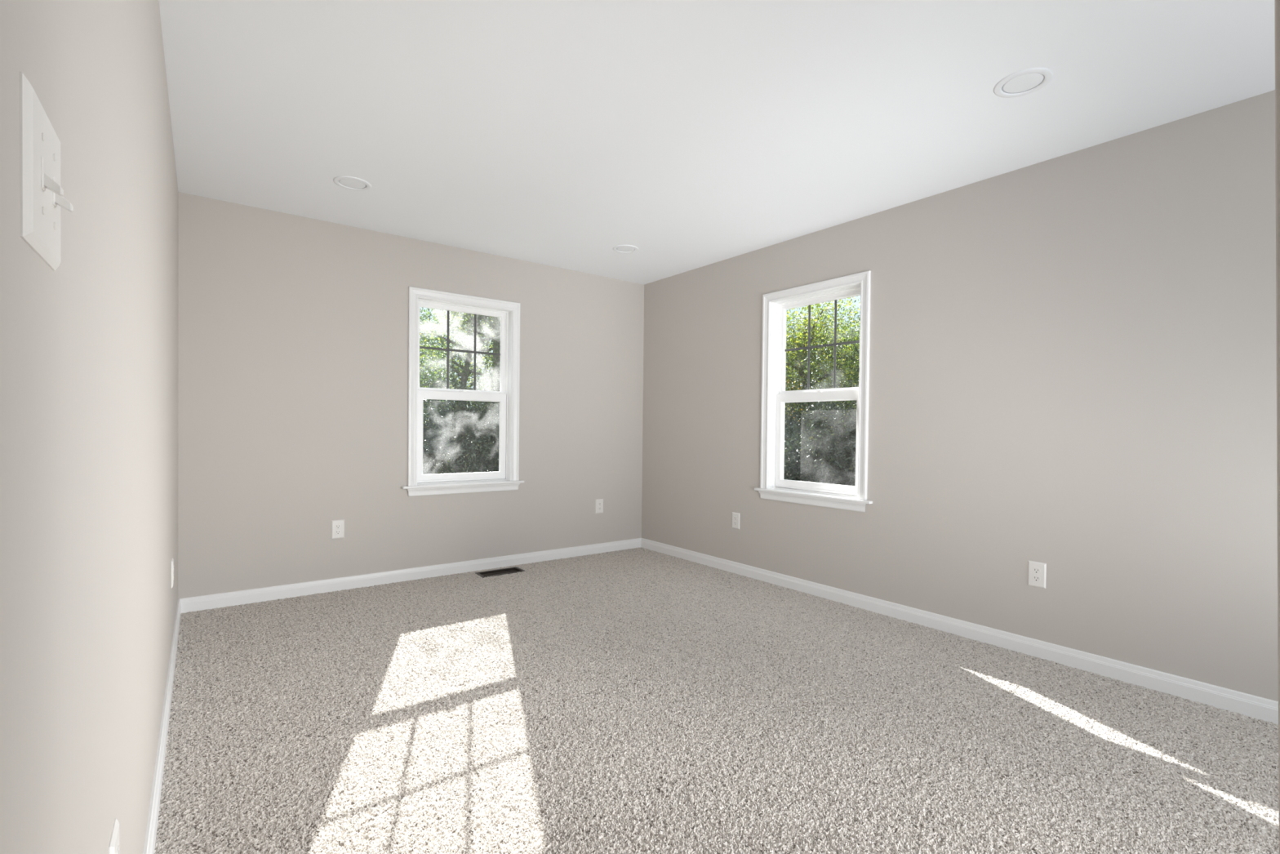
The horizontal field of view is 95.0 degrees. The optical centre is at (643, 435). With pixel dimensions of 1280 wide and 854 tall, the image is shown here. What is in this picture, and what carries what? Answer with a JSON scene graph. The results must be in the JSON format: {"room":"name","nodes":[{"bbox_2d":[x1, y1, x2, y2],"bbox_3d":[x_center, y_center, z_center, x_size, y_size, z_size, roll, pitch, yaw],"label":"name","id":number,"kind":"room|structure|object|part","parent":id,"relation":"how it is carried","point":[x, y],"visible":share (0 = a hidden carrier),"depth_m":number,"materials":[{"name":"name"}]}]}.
{"room":"empty bedroom","nodes":[
{"label":"empty bedroom","id":0,"kind":"room"},
{"bbox_2d":[0,0,177,853],"bbox_3d":[-1.103,-0.091,1.131,0.222,2.540,5.539,0,1,-37],"label":"wall","id":1,"kind":"structure","parent":0,"point":[89,344],"depth_m":0.70,"materials":[{"name":"grey paint"}]},
{"bbox_2d":[19,71,73,270],"bbox_3d":[-0.503,-0.215,0.500,0.019,0.124,0.124,0,1,-37],"label":"light switch","id":2,"kind":"object","parent":1,"relation":"attached to","point":[42,198],"visible":1,"depth_m":0.47,"materials":[{"name":"white plastic"}]},
{"bbox_2d":[108,817,119,853],"bbox_3d":[-0.818,0.674,0.909,0.008,0.124,0.079,0,1,-37],"label":"wall outlet","id":3,"kind":"object","parent":1,"relation":"attached to","point":[113,846],"visible":1,"depth_m":0.90,"materials":[{"name":"white plastic"}]},
{"bbox_2d":[116,844,119,853],"bbox_3d":[-0.816,0.655,0.910,0.002,0.028,0.034,0,1,-37],"label":"receptacle","id":4,"kind":"object","parent":3,"relation":"attached to","point":[117,846],"depth_m":0.91,"materials":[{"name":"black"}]},
{"bbox_2d":[142,599,181,853],"bbox_3d":[-1.128,1.045,1.325,0.014,0.102,5.239,0,1,-37],"label":"baseboard","id":5,"kind":"structure","parent":1,"relation":"attached to","point":[153,818],"depth_m":1.85,"materials":[{"name":"white wood"}]},
{"bbox_2d":[171,558,173,587],"bbox_3d":[-2.161,0.628,2.692,0.008,0.124,0.079,0,1,-37],"label":"wall outlet","id":6,"kind":"object","parent":1,"relation":"attached to","point":[172,559],"visible":1,"depth_m":2.67,"materials":[{"name":"white plastic"}]},
{"bbox_2d":[177,191,644,598],"bbox_3d":[-1.501,-0.139,4.415,3.976,2.540,0.165,0,1,-37],"label":"wall","id":7,"kind":"structure","parent":0,"point":[293,329],"depth_m":3.95,"materials":[{"name":"grey paint"}]},
{"bbox_2d":[331,519,344,538],"bbox_3d":[-2.037,0.624,3.913,0.079,0.124,0.008,0,1,-37],"label":"wall outlet","id":8,"kind":"object","parent":7,"relation":"attached to","point":[337,526],"visible":1,"depth_m":3.91,"materials":[{"name":"white plastic"}]},
{"bbox_2d":[335,529,341,534],"bbox_3d":[-2.036,0.643,3.912,0.034,0.028,0.002,0,1,-37],"label":"receptacle","id":9,"kind":"object","parent":8,"relation":"attached to","point":[337,531],"depth_m":3.91,"materials":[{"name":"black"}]},
{"bbox_2d":[335,524,341,528],"bbox_3d":[-2.035,0.604,3.911,0.034,0.028,0.002,0,1,-37],"label":"receptacle","id":10,"kind":"object","parent":8,"relation":"attached to","point":[337,526],"depth_m":3.91,"materials":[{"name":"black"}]},
{"bbox_2d":[177,537,641,613],"bbox_3d":[-1.358,1.001,4.437,3.390,0.102,0.014,0,1,-37],"label":"baseboard","id":11,"kind":"structure","parent":7,"relation":"attached to","point":[202,602],"depth_m":4.09,"materials":[{"name":"white wood"}]},
{"bbox_2d":[401,286,524,496],"bbox_3d":[-1.373,-0.315,4.484,0.936,1.492,0.196,0,1,-37],"label":"window","id":12,"kind":"structure","parent":7,"relation":"in","point":[507,478],"depth_m":4.49,"materials":[{"name":"white"}]},
{"bbox_3d":[-1.401,-0.639,4.521,0.696,0.680,0.032,0,1,-37],"label":"sash","id":13,"kind":"part","parent":12,"relation":"part of","materials":[{"name":"clear glass"}]},
{"bbox_3d":[-1.382,0.003,4.495,0.695,0.676,0.038,0,1,-37],"label":"sash","id":14,"kind":"part","parent":12,"relation":"part of","materials":[{"name":"white plastic"}]},
{"bbox_3d":[-1.352,0.366,4.455,0.936,0.019,0.102,0,1,-37],"label":"sill","id":15,"kind":"part","parent":12,"relation":"part of","materials":[{"name":"white wood"}]},
{"bbox_3d":[-1.402,-0.317,4.522,0.768,1.392,0.100,0,1,-37],"label":"frame","id":16,"kind":"part","parent":12,"relation":"part of","materials":[{"name":"white plastic"}]},
{"bbox_2d":[595,498,603,513],"bbox_3d":[-0.383,0.621,5.178,0.079,0.124,0.008,0,1,-37],"label":"wall outlet","id":17,"kind":"object","parent":7,"relation":"attached to","point":[599,503],"visible":1,"depth_m":5.17,"materials":[{"name":"white plastic"}]},
{"bbox_2d":[154,546,1279,853],"bbox_3d":[0.272,1.080,2.267,3.428,0.001,5.435,0,1,-37],"label":"floor","id":18,"kind":"structure","parent":0,"point":[634,700],"depth_m":2.12,"materials":[{"name":"beige carpet"}]},
{"bbox_2d":[475,566,525,577],"bbox_3d":[-1.085,1.113,4.458,0.340,0.164,0.162,0,1,-37],"label":"floor vent","id":19,"kind":"object","parent":18,"relation":"in","point":[510,570],"visible":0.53,"depth_m":4.48,"materials":[{"name":"brown metal"}]},
{"bbox_2d":[158,0,1275,284],"bbox_3d":[0.195,-1.421,2.197,3.976,0.120,5.704,0,1,-37],"label":"ceiling","id":20,"kind":"structure","parent":0,"point":[690,135],"depth_m":2.40,"materials":[{"name":"white paint"}]},
{"bbox_2d":[333,176,371,191],"bbox_3d":[-1.604,-1.392,3.237,0.192,0.006,0.192,0,1,-37],"label":"recessed light","id":21,"kind":"object","parent":20,"relation":"in","point":[351,183],"visible":1,"depth_m":3.23,"materials":[{"name":"white plastic"}]},
{"bbox_2d":[613,244,638,253],"bbox_3d":[-0.130,-1.390,4.364,0.192,0.006,0.192,0,1,-37],"label":"recessed light","id":22,"kind":"object","parent":20,"relation":"in","point":[620,248],"visible":1,"depth_m":4.35,"materials":[{"name":"white plastic"}]},
{"bbox_2d":[993,67,1053,97],"bbox_3d":[1.449,-1.344,2.236,0.192,0.006,0.192,0,1,-37],"label":"recessed light","id":23,"kind":"object","parent":20,"relation":"in","point":[1028,81],"visible":1,"depth_m":2.23,"materials":[{"name":"white plastic"}]},
{"bbox_2d":[641,89,1278,701],"bbox_3d":[1.593,-0.092,3.506,0.165,2.540,5.039,0,1,-37],"label":"wall","id":24,"kind":"structure","parent":0,"point":[1073,356],"depth_m":2.86,"materials":[{"name":"grey paint"}]},
{"bbox_2d":[732,511,739,528],"bbox_3d":[0.713,0.653,4.512,0.008,0.124,0.079,0,1,-37],"label":"wall outlet","id":25,"kind":"object","parent":24,"relation":"attached to","point":[735,516],"visible":1,"depth_m":4.51,"materials":[{"name":"white plastic"}]},
{"bbox_2d":[754,270,872,511],"bbox_3d":[1.187,-0.280,4.003,0.196,1.492,0.936,0,1,-37],"label":"window","id":26,"kind":"structure","parent":24,"relation":"in","point":[773,486],"depth_m":4.06,"materials":[{"name":"white"}]},
{"bbox_3d":[1.142,0.400,3.983,0.102,0.019,0.936,0,1,-37],"label":"sill","id":27,"kind":"part","parent":26,"relation":"part of","materials":[{"name":"white wood"}]},
{"bbox_3d":[1.225,-0.281,4.032,0.100,1.392,0.768,0,1,-37],"label":"frame","id":28,"kind":"part","parent":26,"relation":"part of","materials":[{"name":"white plastic"}]},
{"bbox_3d":[1.190,0.039,4.012,0.038,0.676,0.695,0,1,-37],"label":"sash","id":29,"kind":"part","parent":26,"relation":"part of","materials":[{"name":"white plastic"}]},
{"bbox_3d":[1.232,-0.603,4.030,0.032,0.680,0.696,0,1,-37],"label":"sash","id":30,"kind":"part","parent":26,"relation":"part of","materials":[{"name":"clear glass"}]},
{"bbox_2d":[640,537,1278,724],"bbox_3d":[1.269,1.040,3.780,0.014,0.102,4.249,0,1,-37],"label":"baseboard","id":31,"kind":"structure","parent":24,"relation":"attached to","point":[1219,697],"depth_m":2.94,"materials":[{"name":"white wood"}]},
{"bbox_2d":[1027,560,1046,588],"bbox_3d":[1.947,0.685,2.898,0.008,0.124,0.079,0,1,-37],"label":"wall outlet","id":32,"kind":"object","parent":24,"relation":"attached to","point":[1037,571],"visible":1,"depth_m":2.90,"materials":[{"name":"white plastic"}]},
{"bbox_2d":[1032,575,1039,581],"bbox_3d":[1.944,0.705,2.897,0.002,0.028,0.034,0,1,-37],"label":"receptacle","id":33,"kind":"object","parent":32,"relation":"attached to","point":[1035,578],"depth_m":2.90,"materials":[{"name":"white plastic"}]},
{"bbox_2d":[1032,567,1040,573],"bbox_3d":[1.945,0.666,2.897,0.002,0.028,0.034,0,1,-37],"label":"receptacle","id":34,"kind":"object","parent":32,"relation":"attached to","point":[1035,570],"depth_m":2.90,"materials":[{"name":"white plastic"}]},
{"bbox_2d":[1274,0,1279,853],"bbox_3d":[0.816,-0.103,0.661,0.200,2.460,0.171,0,1,-37],"label":"wall","id":35,"kind":"structure","parent":0,"point":[1277,2],"depth_m":0.65,"materials":[{"name":"grey paint"}]},
{"label":"outside","id":36,"kind":"structure","parent":0,"visible":0},
{"bbox_3d":[-10.726,1.047,38.732,90.000,0.250,65.476,0,1,-37],"label":"ground","id":37,"kind":"structure","parent":36,"visible":0},
{"bbox_2d":[422,404,453,474],"bbox_3d":[-4.273,0.375,9.604,2.227,2.128,2.255,0,1,-37],"label":"shrub","id":38,"kind":"object","parent":37,"relation":"on","point":[440,466],"visible":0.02,"depth_m":9.53,"materials":[{"name":"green plant"}]},
{"bbox_2d":[419,360,482,472],"bbox_3d":[-5.817,-0.388,15.058,3.784,3.537,3.534,1,1,27],"label":"shrub","id":39,"kind":"object","parent":37,"relation":"on","point":[420,361],"visible":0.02,"depth_m":14.84,"materials":[{"name":"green plant"}]},
{"bbox_2d":[419,307,493,439],"bbox_3d":[-5.830,-1.370,14.997,4.633,5.441,4.079,1,1,-10],"label":"tree","id":40,"kind":"object","parent":37,"relation":"on","point":[422,327],"visible":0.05,"depth_m":15.12,"materials":[{"name":"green plant"}]},
{"bbox_2d":[419,306,500,471],"bbox_3d":[-3.470,-1.193,11.334,4.126,5.180,3.866,1,1,8],"label":"tree","id":41,"kind":"object","parent":37,"relation":"on","point":[466,371],"visible":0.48,"depth_m":10.98,"materials":[{"name":"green plant"}]},
{"bbox_2d":[419,308,500,468],"bbox_3d":[-3.149,-2.354,13.339,5.283,7.446,3.991,0,1,-33],"label":"tree","id":42,"kind":"object","parent":37,"relation":"on","point":[492,380],"visible":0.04,"depth_m":13.19,"materials":[{"name":"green plant"}]},
{"bbox_2d":[422,368,499,474],"bbox_3d":[-3.060,0.185,9.834,2.391,2.540,2.357,0,1,-37],"label":"shrub","id":43,"kind":"object","parent":37,"relation":"on","point":[434,447],"visible":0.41,"depth_m":9.38,"materials":[{"name":"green plant"}]},
{"bbox_2d":[444,379,499,461],"bbox_3d":[-4.086,-0.250,17.125,3.812,3.246,3.966,0,1,-37],"label":"shrub","id":44,"kind":"object","parent":37,"relation":"on","point":[477,380],"visible":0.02,"depth_m":16.47,"materials":[{"name":"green plant"}]},
{"bbox_2d":[462,388,499,471],"bbox_3d":[-2.068,0.190,10.919,2.395,2.517,2.334,1,1,-1],"label":"shrub","id":45,"kind":"object","parent":37,"relation":"on","point":[498,407],"visible":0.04,"depth_m":10.42,"materials":[{"name":"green plant"}]},
{"bbox_2d":[783,402,826,482],"bbox_3d":[2.437,0.408,10.552,2.362,2.199,2.212,0,1,-37],"label":"shrub","id":46,"kind":"object","parent":37,"relation":"on","point":[789,421],"visible":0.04,"depth_m":10.23,"materials":[{"name":"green plant"}]},
{"bbox_2d":[785,308,847,423],"bbox_3d":[2.053,-1.187,13.162,4.820,5.230,4.270,0,1,-14],"label":"tree","id":47,"kind":"object","parent":37,"relation":"on","point":[790,308],"visible":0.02,"depth_m":12.69,"materials":[{"name":"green plant"}]},
{"bbox_2d":[783,378,856,485],"bbox_3d":[3.074,0.288,9.537,2.158,2.483,2.140,0,1,-35],"label":"shrub","id":48,"kind":"object","parent":37,"relation":"on","point":[806,448],"visible":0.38,"depth_m":9.12,"materials":[{"name":"grey plant"}]},
{"bbox_2d":[784,377,855,475],"bbox_3d":[5.457,-0.007,14.677,3.712,3.053,3.780,1,1,9],"label":"shrub","id":49,"kind":"object","parent":37,"relation":"on","point":[828,378],"visible":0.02,"depth_m":14.19,"materials":[{"name":"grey plant"}]},
{"bbox_2d":[784,300,859,441],"bbox_3d":[4.516,-0.616,11.444,4.422,4.196,4.698,1,1,35],"label":"tree","id":50,"kind":"object","parent":37,"relation":"on","point":[854,375],"visible":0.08,"depth_m":10.88,"materials":[{"name":"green plant"}]},
{"bbox_2d":[784,297,860,473],"bbox_3d":[3.355,-0.961,11.457,4.685,4.876,4.487,1,1,12],"label":"tree","id":51,"kind":"object","parent":37,"relation":"on","point":[797,356],"visible":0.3,"depth_m":10.89,"materials":[{"name":"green plant"}]},
{"bbox_2d":[787,302,860,419],"bbox_3d":[6.323,-1.439,16.889,4.837,5.737,4.826,0,1,-37],"label":"tree","id":52,"kind":"object","parent":37,"relation":"on","point":[846,327],"visible":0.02,"depth_m":16.50,"materials":[{"name":"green plant"}]},
{"bbox_2d":[813,419,856,485],"bbox_3d":[3.938,0.342,9.286,2.300,2.397,2.426,0,1,-37],"label":"shrub","id":53,"kind":"object","parent":37,"relation":"on","point":[851,426],"visible":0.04,"depth_m":9.13,"materials":[{"name":"grey plant"}]}
]}

